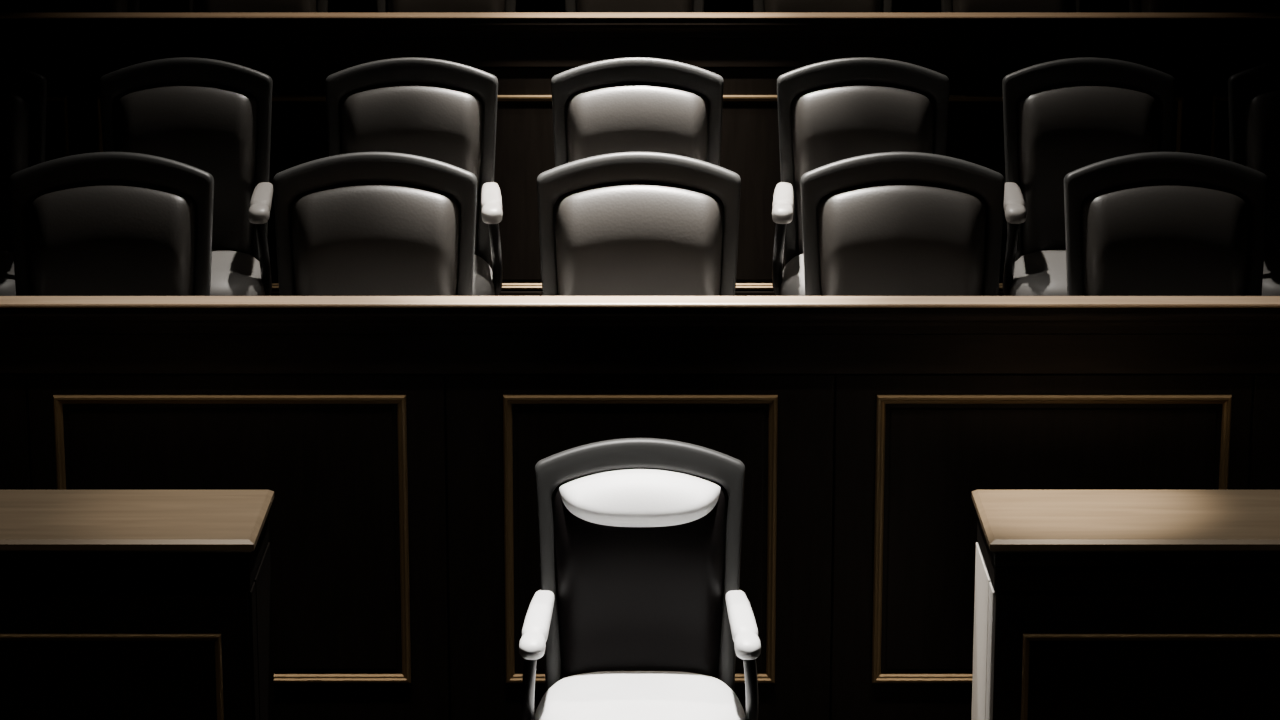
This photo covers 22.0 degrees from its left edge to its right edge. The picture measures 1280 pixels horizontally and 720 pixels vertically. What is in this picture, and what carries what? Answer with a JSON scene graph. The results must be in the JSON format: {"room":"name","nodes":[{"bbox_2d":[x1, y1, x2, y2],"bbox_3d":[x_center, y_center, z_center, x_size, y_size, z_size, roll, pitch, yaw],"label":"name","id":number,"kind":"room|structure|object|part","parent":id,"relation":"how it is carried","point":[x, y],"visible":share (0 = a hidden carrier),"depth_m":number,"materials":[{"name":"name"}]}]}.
{"room":"courtroom","nodes":[
{"label":"courtroom","id":0,"kind":"room"},
{"bbox_2d":[140,0,1279,11],"bbox_3d":[0.000,-2.878,14.597,8.400,4.700,0.100,0,14,0],"label":"wall","id":1,"kind":"structure","parent":0,"point":[145,5],"depth_m":14.87,"materials":[{"name":"black paint"}]},
{"bbox_3d":[0.000,1.301,7.343,8.400,0.100,16.000,0,14,0],"label":"floor","id":2,"kind":"structure","parent":0,"visible":0},
{"bbox_2d":[0,490,274,719],"bbox_3d":[-1.684,0.744,7.719,1.632,0.800,0.424,0,14,0],"label":"desk","id":3,"kind":"object","parent":2,"relation":"on","point":[115,604],"visible":1,"depth_m":7.51,"materials":[{"name":"brown wood"}]},
{"bbox_3d":[-1.298,0.833,7.545,0.694,0.432,0.010,0,14,0],"label":"gilt frame","id":4,"kind":"part","parent":3,"relation":"part of","materials":[{"name":"brown"}]},
{"bbox_3d":[-1.682,0.402,7.634,1.608,0.036,0.400,0,14,0],"label":"cornice","id":5,"kind":"part","parent":3,"relation":"part of","materials":[{"name":"brown wood"}]},
{"bbox_3d":[-0.884,0.750,7.777,0.008,0.580,0.294,0,14,0],"label":"panel","id":6,"kind":"part","parent":3,"relation":"part of","materials":[{"name":"wood"}]},
{"bbox_2d":[0,296,1279,719],"bbox_3d":[0.000,0.432,8.153,6.200,1.195,0.098,0,14,0],"label":"box","id":7,"kind":"object","parent":2,"relation":"on","point":[398,442],"visible":0.77,"depth_m":8.09,"materials":[{"name":"brown wood"}]},
{"bbox_3d":[-2.080,0.472,8.177,1.156,0.905,0.020,0,14,0],"label":"panel","id":8,"kind":"part","parent":7,"relation":"part of","materials":[{"name":"brown wood"}]},
{"bbox_3d":[-1.004,0.447,8.153,0.863,0.742,0.014,0,14,0],"label":"gilt frame","id":9,"kind":"part","parent":7,"relation":"part of","materials":[{"name":"brown"}]},
{"bbox_3d":[-0.989,0.472,8.177,1.019,0.905,0.020,0,14,0],"label":"panel","id":10,"kind":"part","parent":7,"relation":"part of","materials":[{"name":"brown wood"}]},
{"bbox_3d":[0.000,0.472,8.177,0.950,0.905,0.020,0,14,0],"label":"panel","id":11,"kind":"part","parent":7,"relation":"part of","materials":[{"name":"brown wood"}]},
{"bbox_3d":[0.000,-0.141,8.002,6.200,0.010,0.083,0,14,0],"label":"cap rail","id":12,"kind":"part","parent":7,"relation":"part of","materials":[{"name":"brown wood"}]},
{"bbox_3d":[0.000,-0.103,8.022,6.200,0.074,0.093,0,14,0],"label":"cap moulding","id":13,"kind":"part","parent":7,"relation":"part of","materials":[{"name":"brown wood"}]},
{"bbox_3d":[0.001,0.447,8.153,0.672,0.742,0.014,0,14,0],"label":"gilt frame","id":14,"kind":"part","parent":7,"relation":"part of","materials":[{"name":"brown"}]},
{"bbox_3d":[0.989,0.472,8.177,1.019,0.905,0.020,0,14,0],"label":"panel","id":15,"kind":"part","parent":7,"relation":"part of","materials":[{"name":"brown wood"}]},
{"bbox_3d":[1.013,0.447,8.153,0.868,0.742,0.014,0,14,0],"label":"gilt frame","id":16,"kind":"part","parent":7,"relation":"part of","materials":[{"name":"brown"}]},
{"bbox_3d":[2.080,0.472,8.177,1.156,0.905,0.020,0,14,0],"label":"panel","id":17,"kind":"part","parent":7,"relation":"part of","materials":[{"name":"brown wood"}]},
{"bbox_2d":[519,438,760,719],"bbox_3d":[-0.001,0.730,7.337,0.567,1.013,0.562,0,14,0],"label":"chair","id":18,"kind":"object","parent":2,"relation":"on","point":[640,611],"visible":1,"depth_m":7.43,"materials":[{"name":"grey leather"}]},
{"bbox_3d":[-0.225,0.580,7.312,0.057,0.058,0.391,1,14,3],"label":"armrest","id":19,"kind":"part","parent":18,"relation":"part of","materials":[{"name":"white"}]},
{"bbox_3d":[0.000,0.801,7.310,0.472,0.132,0.470,0,14,0],"label":"seat","id":20,"kind":"part","parent":18,"relation":"part of","materials":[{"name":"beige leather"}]},
{"bbox_2d":[552,475,727,678],"bbox_3d":[0.000,0.497,7.484,0.400,0.494,0.128,0,14,0],"label":"cushion","id":21,"kind":"object","parent":18,"relation":"on","point":[640,562],"depth_m":7.43,"materials":[{"name":"black leather"}]},
{"bbox_3d":[0.225,0.580,7.312,0.057,0.058,0.391,-1,14,-3],"label":"armrest","id":22,"kind":"part","parent":18,"relation":"part of","materials":[{"name":"white"}]},
{"bbox_2d":[971,490,1279,719],"bbox_3d":[1.643,0.744,7.719,1.713,0.800,0.424,0,14,0],"label":"desk","id":23,"kind":"object","parent":2,"relation":"on","point":[1089,604],"visible":1,"depth_m":7.51,"materials":[{"name":"brown wood"}]},
{"bbox_3d":[0.803,0.750,7.777,0.008,0.580,0.294,0,14,0],"label":"panel","id":24,"kind":"part","parent":23,"relation":"part of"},
{"bbox_3d":[1.641,0.402,7.634,1.689,0.036,0.400,0,14,0],"label":"cornice","id":25,"kind":"part","parent":23,"relation":"part of","materials":[{"name":"brown wood"}]},
{"bbox_3d":[1.237,0.833,7.545,0.734,0.432,0.010,0,14,0],"label":"gilt frame","id":26,"kind":"part","parent":23,"relation":"part of","materials":[{"name":"brown"}]},
{"bbox_3d":[0.000,0.419,10.055,6.200,0.300,3.590,0,14,0],"label":"platform","id":27,"kind":"object","parent":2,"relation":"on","visible":0},
{"bbox_2d":[0,61,46,295],"bbox_3d":[-2.094,-0.314,10.031,0.635,1.134,0.629,0,14,0],"label":"chair","id":28,"kind":"object","parent":27,"relation":"on","point":[23,92],"visible":0.44,"depth_m":10.14,"materials":[{"name":"grey leather"}]},
{"bbox_3d":[-2.093,-0.234,10.001,0.529,0.148,0.526,0,14,0],"label":"seat","id":29,"kind":"part","parent":28,"relation":"part of","materials":[{"name":"grey leather"}]},
{"bbox_2d":[0,87,31,251],"bbox_3d":[-2.093,-0.574,10.197,0.448,0.554,0.143,0,14,0],"label":"cushion","id":30,"kind":"object","parent":28,"relation":"on","point":[15,102],"depth_m":10.13,"materials":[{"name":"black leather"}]},
{"bbox_3d":[-2.093,-0.609,10.197,0.532,0.643,0.159,0,14,0],"label":"frame","id":31,"kind":"part","parent":28,"relation":"part of","materials":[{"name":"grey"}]},
{"bbox_2d":[9,152,213,295],"bbox_3d":[-1.378,0.075,8.469,0.635,1.134,0.629,0,14,0],"label":"chair","id":32,"kind":"object","parent":27,"relation":"on","point":[96,223],"visible":0.38,"depth_m":8.57,"materials":[{"name":"grey leather"}]},
{"bbox_2d":[27,182,196,295],"bbox_3d":[-1.377,-0.185,8.634,0.448,0.554,0.143,0,14,0],"label":"cushion","id":33,"kind":"object","parent":32,"relation":"on","point":[84,238],"depth_m":8.56,"materials":[{"name":"black leather"}]},
{"bbox_2d":[99,57,272,295],"bbox_3d":[-1.399,-0.314,10.031,0.635,1.134,0.629,0,14,0],"label":"chair","id":34,"kind":"object","parent":27,"relation":"on","point":[212,116],"visible":0.5,"depth_m":10.13,"materials":[{"name":"grey leather"}]},
{"bbox_2d":[115,83,257,255],"bbox_3d":[-1.398,-0.574,10.197,0.448,0.554,0.143,0,14,0],"label":"cushion","id":35,"kind":"object","parent":34,"relation":"on","point":[212,128],"depth_m":10.13,"materials":[{"name":"black leather"}]},
{"bbox_3d":[-1.398,-0.234,10.001,0.529,0.148,0.526,0,14,0],"label":"seat","id":36,"kind":"part","parent":34,"relation":"part of","materials":[{"name":"grey leather"}]},
{"bbox_3d":[-1.146,-0.482,10.004,0.064,0.064,0.438,-1,14,-3],"label":"armrest","id":37,"kind":"part","parent":34,"relation":"part of","materials":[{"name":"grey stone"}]},
{"bbox_2d":[273,152,476,295],"bbox_3d":[-0.691,0.075,8.469,0.635,1.134,0.629,0,14,0],"label":"chair","id":38,"kind":"object","parent":27,"relation":"on","point":[359,223],"visible":0.35,"depth_m":8.57,"materials":[{"name":"grey leather"}]},
{"bbox_2d":[291,182,459,295],"bbox_3d":[-0.690,-0.185,8.634,0.448,0.554,0.143,0,14,0],"label":"cushion","id":39,"kind":"object","parent":38,"relation":"on","point":[348,238],"depth_m":8.56,"materials":[{"name":"black leather"}]},
{"bbox_2d":[325,57,502,295],"bbox_3d":[-0.704,-0.314,10.031,0.635,1.134,0.629,0,14,0],"label":"chair","id":40,"kind":"object","parent":27,"relation":"on","point":[445,111],"visible":0.42,"depth_m":10.13,"materials":[{"name":"grey leather"}]},
{"bbox_2d":[340,83,483,254],"bbox_3d":[-0.703,-0.574,10.197,0.448,0.554,0.143,0,14,0],"label":"cushion","id":41,"kind":"object","parent":40,"relation":"on","point":[443,122],"depth_m":10.12,"materials":[{"name":"black leather"}]},
{"bbox_3d":[-0.703,-0.234,10.001,0.529,0.148,0.526,0,14,0],"label":"seat","id":42,"kind":"part","parent":40,"relation":"part of","materials":[{"name":"grey leather"}]},
{"bbox_3d":[-0.451,-0.482,10.004,0.064,0.064,0.438,-1,14,-3],"label":"armrest","id":43,"kind":"part","parent":40,"relation":"part of","materials":[{"name":"white leather"}]},
{"bbox_2d":[540,57,723,280],"bbox_3d":[-0.009,-0.314,10.031,0.635,1.134,0.629,0,14,0],"label":"chair","id":44,"kind":"object","parent":27,"relation":"on","point":[632,104],"visible":0.28,"depth_m":10.13,"materials":[{"name":"grey leather"}]},
{"bbox_2d":[565,83,708,162],"bbox_3d":[-0.008,-0.574,10.197,0.448,0.554,0.143,0,14,0],"label":"cushion","id":45,"kind":"object","parent":44,"relation":"on","point":[601,118],"depth_m":10.12,"materials":[{"name":"black leather"}]},
{"bbox_3d":[-0.008,-0.609,10.197,0.532,0.643,0.159,0,14,0],"label":"frame","id":46,"kind":"part","parent":44,"relation":"part of","materials":[{"name":"grey"}]},
{"bbox_2d":[537,152,740,295],"bbox_3d":[-0.004,0.075,8.469,0.635,1.134,0.629,0,14,0],"label":"chair","id":47,"kind":"object","parent":27,"relation":"on","point":[622,223],"visible":0.32,"depth_m":8.57,"materials":[{"name":"grey leather"}]},
{"bbox_2d":[554,182,723,295],"bbox_3d":[-0.003,-0.185,8.634,0.448,0.554,0.143,0,14,0],"label":"cushion","id":48,"kind":"object","parent":47,"relation":"on","point":[611,238],"depth_m":8.56,"materials":[{"name":"black leather"}]},
{"bbox_2d":[0,12,1279,295],"bbox_3d":[0.000,-0.674,11.577,6.200,1.085,0.098,0,14,0],"label":"wall","id":49,"kind":"structure","parent":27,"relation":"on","point":[73,51],"depth_m":11.48,"materials":[{"name":"brown wood"}]},
{"bbox_3d":[-2.525,-0.634,11.601,1.146,0.795,0.020,0,14,0],"label":"panel","id":50,"kind":"part","parent":49,"relation":"part of","materials":[{"name":"brown wood"}]},
{"bbox_3d":[-2.500,-0.586,11.596,1.000,0.695,0.014,0,14,0],"label":"gilt frame","id":51,"kind":"part","parent":49,"relation":"part of","materials":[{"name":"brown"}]},
{"bbox_3d":[-1.280,-0.586,11.596,1.240,0.695,0.014,0,14,0],"label":"gilt frame","id":52,"kind":"part","parent":49,"relation":"part of","materials":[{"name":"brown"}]},
{"bbox_3d":[-1.280,-0.634,11.601,1.336,0.795,0.020,0,14,0],"label":"panel","id":53,"kind":"part","parent":49,"relation":"part of","materials":[{"name":"brown wood"}]},
{"bbox_3d":[0.000,-0.586,11.596,1.120,0.695,0.014,0,14,0],"label":"gilt frame","id":54,"kind":"part","parent":49,"relation":"part of","materials":[{"name":"brown"}]},
{"bbox_3d":[0.000,-0.634,11.601,1.216,0.795,0.020,0,14,0],"label":"panel","id":55,"kind":"part","parent":49,"relation":"part of","materials":[{"name":"brown wood"}]},
{"bbox_3d":[0.000,-1.194,11.440,6.200,0.010,0.083,0,14,0],"label":"cap rail","id":56,"kind":"part","parent":49,"relation":"part of","materials":[{"name":"brown wood"}]},
{"bbox_3d":[0.000,-1.156,11.459,6.200,0.074,0.093,0,14,0],"label":"cap moulding","id":57,"kind":"part","parent":49,"relation":"part of","materials":[{"name":"brown wood"}]},
{"bbox_3d":[1.280,-0.634,11.601,1.336,0.795,0.020,0,14,0],"label":"panel","id":58,"kind":"part","parent":49,"relation":"part of","materials":[{"name":"brown wood"}]},
{"bbox_3d":[1.280,-0.586,11.596,1.240,0.695,0.014,0,14,0],"label":"gilt frame","id":59,"kind":"part","parent":49,"relation":"part of","materials":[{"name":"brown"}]},
{"bbox_3d":[2.500,-0.586,11.596,1.000,0.695,0.014,0,14,0],"label":"gilt frame","id":60,"kind":"part","parent":49,"relation":"part of","materials":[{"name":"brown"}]},
{"bbox_3d":[2.525,-0.634,11.601,1.146,0.795,0.020,0,14,0],"label":"panel","id":61,"kind":"part","parent":49,"relation":"part of","materials":[{"name":"brown wood"}]},
{"bbox_2d":[772,57,949,295],"bbox_3d":[0.688,-0.314,10.031,0.635,1.134,0.629,0,14,0],"label":"chair","id":62,"kind":"object","parent":27,"relation":"on","point":[830,111],"visible":0.5,"depth_m":10.13,"materials":[{"name":"grey leather"}]},
{"bbox_3d":[0.435,-0.482,10.004,0.064,0.064,0.438,1,14,3],"label":"armrest","id":63,"kind":"part","parent":62,"relation":"part of","materials":[{"name":"white leather"}]},
{"bbox_3d":[0.687,-0.234,10.001,0.529,0.148,0.526,0,14,0],"label":"seat","id":64,"kind":"part","parent":62,"relation":"part of","materials":[{"name":"grey leather"}]},
{"bbox_2d":[791,83,934,254],"bbox_3d":[0.687,-0.574,10.197,0.448,0.554,0.143,0,14,0],"label":"cushion","id":65,"kind":"object","parent":62,"relation":"on","point":[831,122],"depth_m":10.12,"materials":[{"name":"black leather"}]},
{"bbox_2d":[800,152,1004,295],"bbox_3d":[0.685,0.075,8.469,0.635,1.134,0.629,0,14,0],"label":"chair","id":66,"kind":"object","parent":27,"relation":"on","point":[885,223],"visible":0.38,"depth_m":8.57,"materials":[{"name":"grey leather"}]},
{"bbox_2d":[817,182,986,295],"bbox_3d":[0.684,-0.185,8.634,0.448,0.554,0.143,0,14,0],"label":"cushion","id":67,"kind":"object","parent":66,"relation":"on","point":[874,238],"depth_m":8.56,"materials":[{"name":"black leather"}]},
{"bbox_2d":[1002,57,1175,295],"bbox_3d":[1.381,-0.314,10.031,0.635,1.134,0.629,0,14,0],"label":"chair","id":68,"kind":"object","parent":27,"relation":"on","point":[1061,117],"visible":0.58,"depth_m":10.13,"materials":[{"name":"grey leather"}]},
{"bbox_3d":[1.130,-0.482,10.004,0.064,0.064,0.438,1,14,3],"label":"armrest","id":69,"kind":"part","parent":68,"relation":"part of","materials":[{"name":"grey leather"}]},
{"bbox_3d":[1.382,-0.234,10.001,0.529,0.148,0.526,0,14,0],"label":"seat","id":70,"kind":"part","parent":68,"relation":"part of","materials":[{"name":"grey leather"}]},
{"bbox_2d":[1017,83,1159,255],"bbox_3d":[1.382,-0.574,10.197,0.448,0.554,0.143,0,14,0],"label":"cushion","id":71,"kind":"object","parent":68,"relation":"on","point":[1063,128],"depth_m":10.13,"materials":[{"name":"black leather"}]},
{"bbox_2d":[1064,152,1268,295],"bbox_3d":[1.372,0.075,8.469,0.635,1.134,0.629,0,14,0],"label":"chair","id":72,"kind":"object","parent":27,"relation":"on","point":[1149,223],"visible":0.4,"depth_m":8.57,"materials":[{"name":"grey leather"}]},
{"bbox_2d":[1081,182,1249,295],"bbox_3d":[1.371,-0.185,8.634,0.448,0.554,0.143,0,14,0],"label":"cushion","id":73,"kind":"object","parent":72,"relation":"on","point":[1138,238],"depth_m":8.56,"materials":[{"name":"black leather"}]},
{"bbox_2d":[1228,60,1279,295],"bbox_3d":[2.078,-0.314,10.031,0.635,1.134,0.629,0,14,0],"label":"chair","id":74,"kind":"object","parent":27,"relation":"on","point":[1254,92],"visible":0.36,"depth_m":10.14,"materials":[{"name":"grey leather"}]},
{"bbox_3d":[2.077,-0.609,10.197,0.532,0.643,0.159,0,14,0],"label":"frame","id":75,"kind":"part","parent":74,"relation":"part of","materials":[{"name":"grey"}]},
{"bbox_2d":[1242,86,1279,250],"bbox_3d":[2.077,-0.574,10.197,0.448,0.554,0.143,0,14,0],"label":"cushion","id":76,"kind":"object","parent":74,"relation":"on","point":[1260,104],"depth_m":10.13,"materials":[{"name":"black leather"}]},
{"bbox_3d":[2.077,-0.234,10.001,0.529,0.148,0.526,0,14,0],"label":"seat","id":77,"kind":"part","parent":74,"relation":"part of","materials":[{"name":"grey leather"}]},
{"bbox_3d":[0.000,-0.292,12.534,6.200,0.480,1.555,0,14,0],"label":"platform","id":78,"kind":"object","parent":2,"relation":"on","visible":0},
{"bbox_2d":[376,0,515,11],"bbox_3d":[-0.711,-0.978,11.948,0.635,1.134,0.629,0,14,0],"label":"chair","id":79,"kind":"object","parent":78,"relation":"on","point":[382,5],"visible":0.07,"depth_m":12.04,"materials":[{"name":"grey"}]},
{"bbox_2d":[565,0,704,11],"bbox_3d":[-0.021,-0.978,11.948,0.635,1.134,0.629,0,14,0],"label":"chair","id":80,"kind":"object","parent":78,"relation":"on","point":[570,5],"visible":0.02,"depth_m":12.04,"materials":[{"name":"grey leather"}]},
{"bbox_2d":[753,0,892,11],"bbox_3d":[0.669,-0.978,11.948,0.635,1.134,0.629,0,14,0],"label":"chair","id":81,"kind":"object","parent":78,"relation":"on","point":[758,5],"visible":0.06,"depth_m":12.04,"materials":[{"name":"grey leather"}]}
]}

